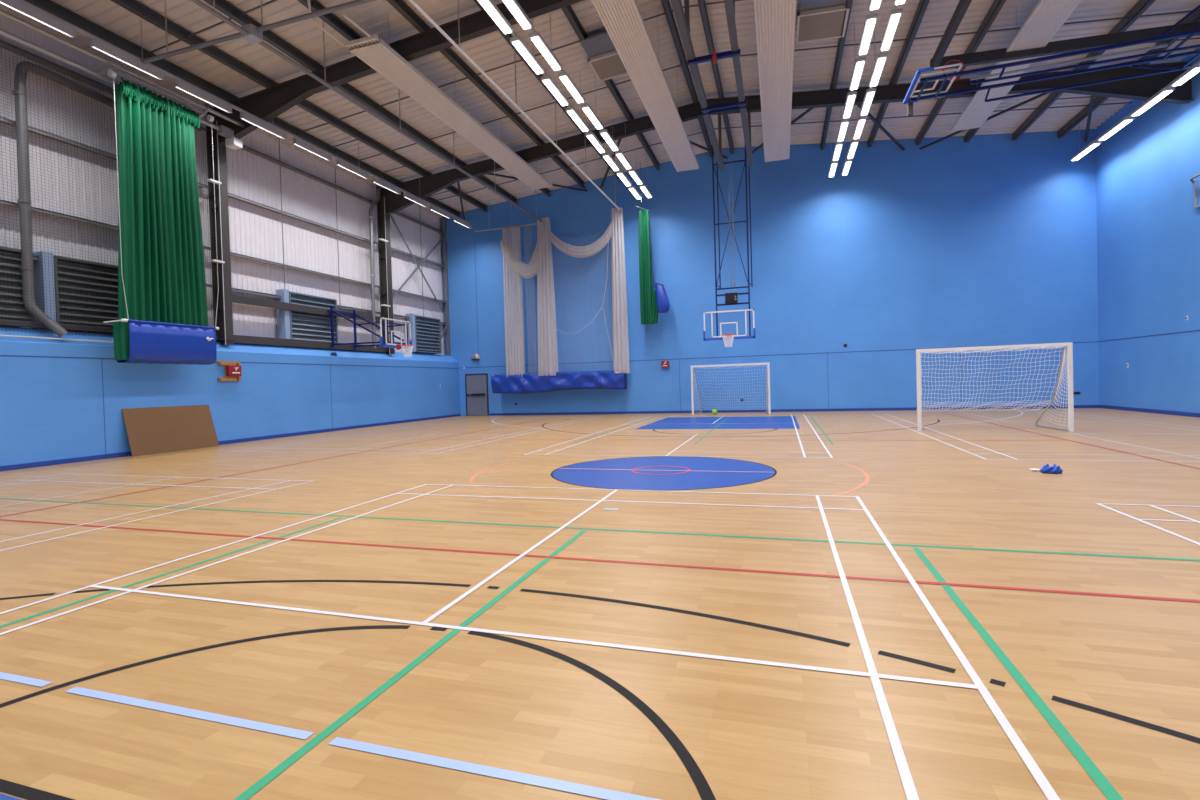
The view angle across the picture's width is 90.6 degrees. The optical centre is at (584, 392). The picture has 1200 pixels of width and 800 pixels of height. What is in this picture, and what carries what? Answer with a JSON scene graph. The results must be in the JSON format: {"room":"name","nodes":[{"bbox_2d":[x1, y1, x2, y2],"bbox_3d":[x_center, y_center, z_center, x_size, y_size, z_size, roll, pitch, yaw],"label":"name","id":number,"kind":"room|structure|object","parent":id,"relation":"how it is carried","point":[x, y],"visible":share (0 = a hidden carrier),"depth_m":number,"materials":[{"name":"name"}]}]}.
{"room":"sports hall","nodes":[
{"label":"sports hall","id":0,"kind":"room"},
{"bbox_2d":[0,15,459,465],"bbox_3d":[-12.458,-3.547,14.320,1.100,10.350,34.500,-1,1,18],"label":"wall","id":1,"kind":"structure","parent":0,"point":[299,223],"depth_m":18.86,"materials":[{"name":"blue paint"}]},
{"bbox_2d":[0,246,35,322],"bbox_3d":[-13.053,-2.375,12.303,0.380,1.690,2.540,-1,1,18],"label":"louvres","id":2,"kind":"object","parent":1,"relation":"attached to","point":[12,309],"visible":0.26,"depth_m":13.15,"materials":[{"name":"grey metal"}]},
{"bbox_2d":[12,61,115,336],"bbox_3d":[-12.039,-4.417,14.437,0.487,6.235,2.720,-1,1,18],"label":"downpipe","id":3,"kind":"object","parent":1,"relation":"attached to","point":[57,329],"visible":0.91,"depth_m":13.27,"materials":[{"name":"grey metal"}]},
{"bbox_2d":[33,251,117,327],"bbox_3d":[-12.173,-2.446,14.976,0.380,1.690,2.670,-1,1,18],"label":"louvres","id":4,"kind":"object","parent":1,"relation":"attached to","point":[89,312],"visible":0.45,"depth_m":14.34,"materials":[{"name":"grey metal"}]},
{"bbox_2d":[101,359,105,453],"bbox_3d":[-11.728,0.336,14.484,0.004,2.340,0.014,-1,1,18],"label":"trim","id":5,"kind":"structure","parent":1,"relation":"attached to","point":[101,359],"depth_m":14.48,"materials":[{"name":"blue paint"}]},
{"bbox_2d":[0,49,212,342],"bbox_3d":[-12.023,-4.354,14.044,0.040,6.253,6.952,-1,1,18],"label":"net","id":6,"kind":"object","parent":1,"relation":"attached to","point":[88,324],"visible":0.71,"depth_m":13.76,"materials":[{"name":"white fabric"}]},
{"bbox_2d":[0,9,244,149],"bbox_3d":[-11.596,-7.487,13.426,0.547,0.702,9.200,-1,1,18],"label":"track","id":7,"kind":"object","parent":1,"relation":"attached to","point":[234,143],"visible":0.88,"depth_m":14.02,"materials":[{"name":"white metal"}]},
{"bbox_2d":[103,69,218,364],"bbox_3d":[-10.739,-4.189,15.207,0.734,6.909,2.792,-1,1,18],"label":"curtain","id":8,"kind":"object","parent":7,"relation":"hanging from","point":[163,314],"visible":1,"depth_m":14.88,"materials":[{"name":"green fabric"}]},
{"bbox_2d":[207,121,225,344],"bbox_3d":[-10.892,-4.748,17.563,0.140,6.650,0.360,-1,1,18],"label":"rail","id":9,"kind":"object","parent":1,"relation":"attached to","point":[209,180],"visible":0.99,"depth_m":17.64,"materials":[{"name":"white metal"}]},
{"bbox_2d":[0,355,458,368],"bbox_3d":[-11.852,-0.839,14.192,0.006,0.025,34.500,-1,1,18],"label":"trim","id":10,"kind":"structure","parent":1,"relation":"attached to","point":[0,355],"depth_m":18.44,"materials":[{"name":"blue paint"}]},
{"bbox_2d":[217,361,241,380],"bbox_3d":[-10.586,-0.653,17.740,0.180,0.600,0.720,-1,1,18],"label":"alarm box","id":11,"kind":"object","parent":1,"relation":"attached to","point":[232,370],"visible":1,"depth_m":17.74,"materials":[{"name":"red plastic"}]},
{"bbox_2d":[0,414,460,471],"bbox_3d":[-11.776,1.557,14.214,0.025,0.110,34.470,-1,1,18],"label":"baseboard","id":12,"kind":"structure","parent":1,"relation":"attached to","point":[122,454],"depth_m":17.77,"materials":[{"name":"blue paint"}]},
{"bbox_2d":[276,289,337,342],"bbox_3d":[-10.011,-2.685,21.551,0.380,1.800,2.520,-1,1,18],"label":"louvres","id":13,"kind":"object","parent":1,"relation":"attached to","point":[296,325],"visible":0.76,"depth_m":21.28,"materials":[{"name":"grey metal"}]},
{"bbox_2d":[327,306,413,356],"bbox_3d":[-7.804,-2.289,22.202,3.174,2.004,1.925,-1,1,18],"label":"basketball hoop","id":14,"kind":"object","parent":1,"relation":"attached to","point":[398,345],"visible":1,"depth_m":22.10,"materials":[{"name":"clear plastic"}]},
{"bbox_2d":[368,188,379,347],"bbox_3d":[-8.734,-5.264,24.943,0.200,6.809,0.800,-1,1,18],"label":"downpipe","id":15,"kind":"object","parent":1,"relation":"attached to","point":[370,217],"visible":1,"depth_m":24.62,"materials":[{"name":"grey metal"}]},
{"bbox_2d":[379,200,390,353],"bbox_3d":[-8.424,-4.947,25.060,0.140,6.650,0.450,-1,1,18],"label":"rail","id":16,"kind":"object","parent":1,"relation":"attached to","point":[381,239],"visible":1,"depth_m":25.10,"materials":[{"name":"white metal"}]},
{"bbox_2d":[205,0,582,343],"bbox_3d":[1.808,-5.994,13.688,27.500,8.410,0.400,-1,1,18],"label":"frame","id":17,"kind":"object","parent":1,"relation":"attached to","point":[266,104],"visible":0.81,"depth_m":17.13,"materials":[{"name":"metal"}]},
{"bbox_2d":[406,313,441,353],"bbox_3d":[-7.705,-2.820,28.555,0.380,1.760,2.370,-1,1,18],"label":"louvres","id":18,"kind":"object","parent":1,"relation":"attached to","point":[426,332],"visible":0.97,"depth_m":28.45,"materials":[{"name":"grey metal"}]},
{"bbox_2d":[376,61,1193,353],"bbox_3d":[4.293,-6.193,21.237,27.500,8.410,0.400,-1,1,18],"label":"frame","id":19,"kind":"object","parent":1,"relation":"attached to","point":[1143,88],"visible":0.83,"depth_m":20.18,"materials":[{"name":"metal"}]},
{"bbox_2d":[0,408,1199,799],"bbox_3d":[1.054,1.396,10.054,27.600,0.205,35.196,-1,1,18],"label":"floor","id":20,"kind":"structure","parent":0,"point":[816,605],"depth_m":3.87,"materials":[{"name":"brown wood"}]},
{"bbox_2d":[122,405,218,456],"bbox_3d":[-11.049,0.961,15.970,0.325,1.200,2.410,-1,1,18],"label":"sheet","id":21,"kind":"object","parent":20,"relation":"on","point":[152,430],"visible":1,"depth_m":15.83,"materials":[{"name":"brown wood"}]},
{"bbox_2d":[603,508,618,510],"bbox_3d":[0.314,1.369,6.998,0.170,0.004,0.130,-1,1,18],"label":"floor marking","id":22,"kind":"object","parent":20,"relation":"attached to","point":[604,509],"depth_m":6.97,"materials":[{"name":"white paint"}]},
{"bbox_2d":[691,362,770,413],"bbox_3d":[6.345,-0.177,25.492,3.307,2.120,1.038,-1,1,26],"label":"goal","id":23,"kind":"object","parent":20,"relation":"on","point":[768,402],"visible":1,"depth_m":25.43,"materials":[{"name":"white metal"}]},
{"bbox_2d":[916,342,1073,431],"bbox_3d":[10.502,-0.135,15.537,3.238,2.120,1.734,-1,1,26],"label":"goal","id":24,"kind":"object","parent":20,"relation":"on","point":[1069,345],"visible":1,"depth_m":15.07,"materials":[{"name":"white metal"}]},
{"bbox_2d":[1040,464,1062,473],"bbox_3d":[6.729,1.081,8.550,0.210,0.138,0.233,-2,1,-33],"label":"cloth","id":25,"kind":"object","parent":20,"relation":"on","point":[1046,468],"visible":1,"depth_m":8.51,"materials":[{"name":"blue fabric"}]},
{"bbox_2d":[0,0,1199,219],"bbox_3d":[0.338,-9.493,9.965,28.400,1.784,34.525,-1,1,18],"label":"ceiling","id":26,"kind":"structure","parent":0,"point":[231,70],"depth_m":17.98,"materials":[{"name":"metal"}]},
{"bbox_2d":[0,0,471,228],"bbox_3d":[-9.892,-8.272,15.456,0.130,1.353,27.940,-1,1,18],"label":"light trunking","id":27,"kind":"object","parent":26,"relation":"hanging from","point":[79,30],"depth_m":15.17,"materials":[{"name":"white metal"}]},
{"bbox_2d":[126,0,375,67],"bbox_3d":[1.267,-9.153,10.044,25.500,2.313,0.100,-1,1,18],"label":"ceiling track","id":28,"kind":"object","parent":26,"relation":"hanging from","point":[346,5],"visible":0.88,"depth_m":12.76,"materials":[{"name":"grey metal"}]},
{"bbox_2d":[191,0,541,221],"bbox_3d":[-5.198,-8.639,18.715,0.100,1.705,20.302,-1,1,19],"label":"track","id":29,"kind":"object","parent":26,"relation":"attached to","point":[198,2],"visible":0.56,"depth_m":15.46,"materials":[{"name":"grey metal"}]},
{"bbox_2d":[241,24,262,43],"bbox_3d":[-7.215,-7.787,12.871,0.320,0.240,0.300,-1,1,18],"label":"junction","id":30,"kind":"object","parent":29,"relation":"attached to","point":[253,37],"visible":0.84,"depth_m":12.79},
{"bbox_2d":[537,217,557,375],"bbox_3d":[-0.493,-4.567,27.712,3.756,7.430,0.575,-1,1,18],"label":"net","id":31,"kind":"object","parent":29,"relation":"hanging from","point":[547,331],"visible":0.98,"depth_m":27.97,"materials":[{"name":"white fabric"}]},
{"bbox_2d":[344,13,552,189],"bbox_3d":[-3.668,-9.213,20.155,0.950,0.957,11.780,-1,1,18],"label":"panel","id":32,"kind":"object","parent":26,"relation":"hanging from","point":[373,50],"visible":0.98,"depth_m":17.78,"materials":[{"name":"white metal"}]},
{"bbox_2d":[307,0,370,45],"bbox_3d":[-5.788,-8.831,14.018,0.860,0.483,1.181,-1,1,18],"label":"pipe","id":33,"kind":"object","parent":32,"relation":"attached to","point":[308,1],"visible":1,"depth_m":13.98,"materials":[{"name":"grey metal"}]},
{"bbox_2d":[475,200,550,231],"bbox_3d":[-3.512,-8.757,28.582,4.000,1.583,0.070,-1,1,18],"label":"track","id":34,"kind":"object","parent":26,"relation":"hanging from","point":[489,229],"visible":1,"depth_m":28.62,"materials":[{"name":"grey metal"}]},
{"bbox_2d":[500,227,544,376],"bbox_3d":[-2.785,-4.371,28.463,2.515,7.150,0.410,-1,1,18],"label":"net","id":35,"kind":"object","parent":34,"relation":"hanging from","point":[514,269],"visible":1,"depth_m":28.51,"materials":[{"name":"white fabric"}]},
{"bbox_2d":[408,0,619,209],"bbox_3d":[-1.593,-8.974,17.519,0.072,1.952,20.301,-1,1,19],"label":"track","id":36,"kind":"object","parent":26,"relation":"hanging from","point":[412,2],"visible":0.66,"depth_m":16.12,"materials":[{"name":"white metal"}]},
{"bbox_2d":[547,207,629,372],"bbox_3d":[0.142,-4.608,27.505,3.811,7.480,0.490,-1,1,18],"label":"net","id":37,"kind":"object","parent":36,"relation":"hanging from","point":[615,231],"visible":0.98,"depth_m":26.89,"materials":[{"name":"white fabric"}]},
{"bbox_2d":[477,0,641,198],"bbox_3d":[-1.991,-9.070,12.838,0.240,1.775,28.094,-1,1,18],"label":"strip light","id":38,"kind":"object","parent":26,"relation":"hanging from","point":[489,6],"depth_m":15.95,"materials":[{"name":"white plastic"}]},
{"bbox_2d":[502,0,652,197],"bbox_3d":[-1.536,-9.105,12.688,0.240,1.822,28.094,-1,1,18],"label":"strip light","id":39,"kind":"object","parent":26,"relation":"hanging from","point":[536,38],"depth_m":15.94,"materials":[{"name":"white plastic"}]},
{"bbox_2d":[579,31,627,81],"bbox_3d":[0.721,-9.950,17.548,1.200,0.256,2.150,-1,1,18],"label":"ceiling vent","id":40,"kind":"object","parent":26,"relation":"in","point":[609,65],"visible":0.6,"depth_m":17.49,"materials":[{"name":"grey metal"}]},
{"bbox_2d":[591,0,698,171],"bbox_3d":[1.322,-9.587,15.354,0.900,1.567,18.360,-1,1,18],"label":"panel","id":41,"kind":"object","parent":26,"relation":"hanging from","point":[623,21],"visible":0.92,"depth_m":16.38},
{"bbox_2d":[635,166,669,324],"bbox_3d":[2.924,-6.506,26.290,1.459,6.850,1.021,-2,1,-24],"label":"curtain","id":42,"kind":"object","parent":26,"relation":"hanging from","point":[651,303],"visible":1,"depth_m":26.36,"materials":[{"name":"green fabric"}]},
{"bbox_2d":[670,0,755,346],"bbox_3d":[3.011,-5.623,14.839,1.955,8.286,15.920,-1,1,18],"label":"basketball hoop","id":43,"kind":"object","parent":26,"relation":"hanging from","point":[683,20],"visible":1,"depth_m":17.70,"materials":[{"name":"clear plastic"}]},
{"bbox_2d":[725,292,737,303],"bbox_3d":[5.345,-3.454,21.575,0.440,0.380,0.099,-1,1,18],"label":"shot clock","id":44,"kind":"object","parent":43,"relation":"on","point":[730,298],"depth_m":21.55,"materials":[{"name":"black plastic"}]},
{"bbox_2d":[754,0,796,161],"bbox_3d":[4.627,-9.616,14.423,0.920,1.457,18.660,-1,1,18],"label":"panel","id":45,"kind":"object","parent":26,"relation":"hanging from","point":[775,20],"visible":1,"depth_m":16.39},
{"bbox_2d":[796,0,849,43],"bbox_3d":[6.328,-10.059,15.764,1.270,0.237,2.270,-1,1,18],"label":"ceiling vent","id":46,"kind":"object","parent":26,"relation":"in","point":[825,23],"visible":0.99,"depth_m":15.94,"materials":[{"name":"grey metal"}]},
{"bbox_2d":[828,0,881,176],"bbox_3d":[5.537,-9.216,10.539,0.240,1.694,28.388,-1,1,18],"label":"strip light","id":47,"kind":"object","parent":26,"relation":"hanging from","point":[871,19],"depth_m":16.17,"materials":[{"name":"white plastic"}]},
{"bbox_2d":[841,0,906,175],"bbox_3d":[6.012,-9.203,10.383,0.240,1.645,28.388,-1,1,18],"label":"strip light","id":48,"kind":"object","parent":26,"relation":"hanging from","point":[894,17],"depth_m":16.11,"materials":[{"name":"white plastic"}]},
{"bbox_2d":[951,0,1081,131],"bbox_3d":[10.853,-9.471,13.168,0.900,0.839,16.160,-1,1,18],"label":"panel","id":49,"kind":"object","parent":26,"relation":"hanging from","point":[1047,17],"visible":0.9,"depth_m":15.51,"materials":[{"name":"white metal"}]},
{"bbox_2d":[903,0,1199,116],"bbox_3d":[10.933,-8.502,10.208,7.891,1.805,12.220,-1,1,18],"label":"basketball hoop","id":50,"kind":"object","parent":26,"relation":"hanging from","point":[1084,45],"visible":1,"depth_m":14.99,"materials":[{"name":"clear plastic"}]},
{"bbox_2d":[1070,61,1199,160],"bbox_3d":[13.407,-8.792,7.960,0.260,1.303,29.090,-1,1,18],"label":"strip light","id":51,"kind":"object","parent":26,"relation":"hanging from","point":[1163,92],"depth_m":17.73,"materials":[{"name":"white plastic"}]},
{"bbox_2d":[440,129,1099,415],"bbox_3d":[5.919,-4.954,26.558,28.400,11.660,0.300,-1,1,18],"label":"wall","id":52,"kind":"structure","parent":0,"point":[991,239],"depth_m":25.02,"materials":[{"name":"blue paint"}]},
{"bbox_2d":[471,354,479,359],"bbox_3d":[-5.551,-1.841,30.192,0.520,0.320,0.125,-1,1,18],"label":"emergency light","id":53,"kind":"object","parent":52,"relation":"attached to","point":[473,356],"visible":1,"depth_m":30.14,"materials":[{"name":"white plastic"}]},
{"bbox_2d":[474,232,478,364],"bbox_3d":[-5.476,-4.744,30.154,0.020,6.800,0.004,-1,1,18],"label":"trim","id":54,"kind":"structure","parent":52,"relation":"attached to","point":[474,232],"depth_m":30.15,"materials":[{"name":"metal"}]},
{"bbox_2d":[465,373,488,415],"bbox_3d":[-5.488,0.088,30.224,1.270,2.140,0.120,-1,1,18],"label":"door","id":55,"kind":"structure","parent":52,"relation":"in","point":[476,385],"depth_m":30.24,"materials":[{"name":"grey plastic"}]},
{"bbox_2d":[491,371,626,393],"bbox_3d":[-1.237,-0.508,28.324,6.700,0.979,1.043,-1,1,18],"label":"sling","id":56,"kind":"object","parent":52,"relation":"attached to","point":[529,383],"visible":0.98,"depth_m":27.89,"materials":[{"name":"blue fabric"}]},
{"bbox_2d":[661,361,668,367],"bbox_3d":[3.693,-1.315,27.108,0.340,0.320,0.130,-1,1,18],"label":"alarm box","id":57,"kind":"object","parent":52,"relation":"attached to","point":[664,364],"visible":1,"depth_m":27.05,"materials":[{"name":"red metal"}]},
{"bbox_2d":[465,341,1097,367],"bbox_3d":[6.352,-1.602,26.344,27.000,0.030,0.006,-1,1,18],"label":"trim","id":58,"kind":"structure","parent":52,"relation":"attached to","point":[1094,341],"depth_m":25.84,"materials":[{"name":"paint"}]},
{"bbox_2d":[489,405,1098,415],"bbox_3d":[7.199,0.793,26.118,25.300,0.110,0.025,-1,1,18],"label":"baseboard","id":59,"kind":"structure","parent":52,"relation":"attached to","point":[1075,406],"depth_m":25.53,"materials":[{"name":"blue paint"}]},
{"bbox_2d":[1095,48,1199,412],"bbox_3d":[13.840,-4.231,5.647,0.300,10.437,34.500,-1,1,18],"label":"wall","id":60,"kind":"structure","parent":0,"point":[1148,222],"depth_m":18.95,"materials":[{"name":"blue paint"}]},
{"bbox_2d":[1098,330,1199,341],"bbox_3d":[13.777,-1.483,5.741,0.006,0.035,34.500,-1,1,18],"label":"trim","id":61,"kind":"structure","parent":60,"relation":"attached to","point":[1192,330],"depth_m":18.91,"materials":[{"name":"blue paint"}]},
{"bbox_2d":[1099,405,1199,417],"bbox_3d":[13.835,0.928,5.770,0.025,0.120,34.470,-1,1,18],"label":"baseboard","id":62,"kind":"structure","parent":60,"relation":"attached to","point":[1178,413],"depth_m":18.97,"materials":[{"name":"blue paint"}]},
{"bbox_2d":[1190,174,1199,208],"bbox_3d":[17.156,-5.648,16.559,0.169,0.869,0.626,-1,1,18],"label":"wall bracket","id":63,"kind":"object","parent":60,"relation":"attached to","point":[1194,182],"visible":1,"depth_m":16.78,"materials":[{"name":"white metal"}]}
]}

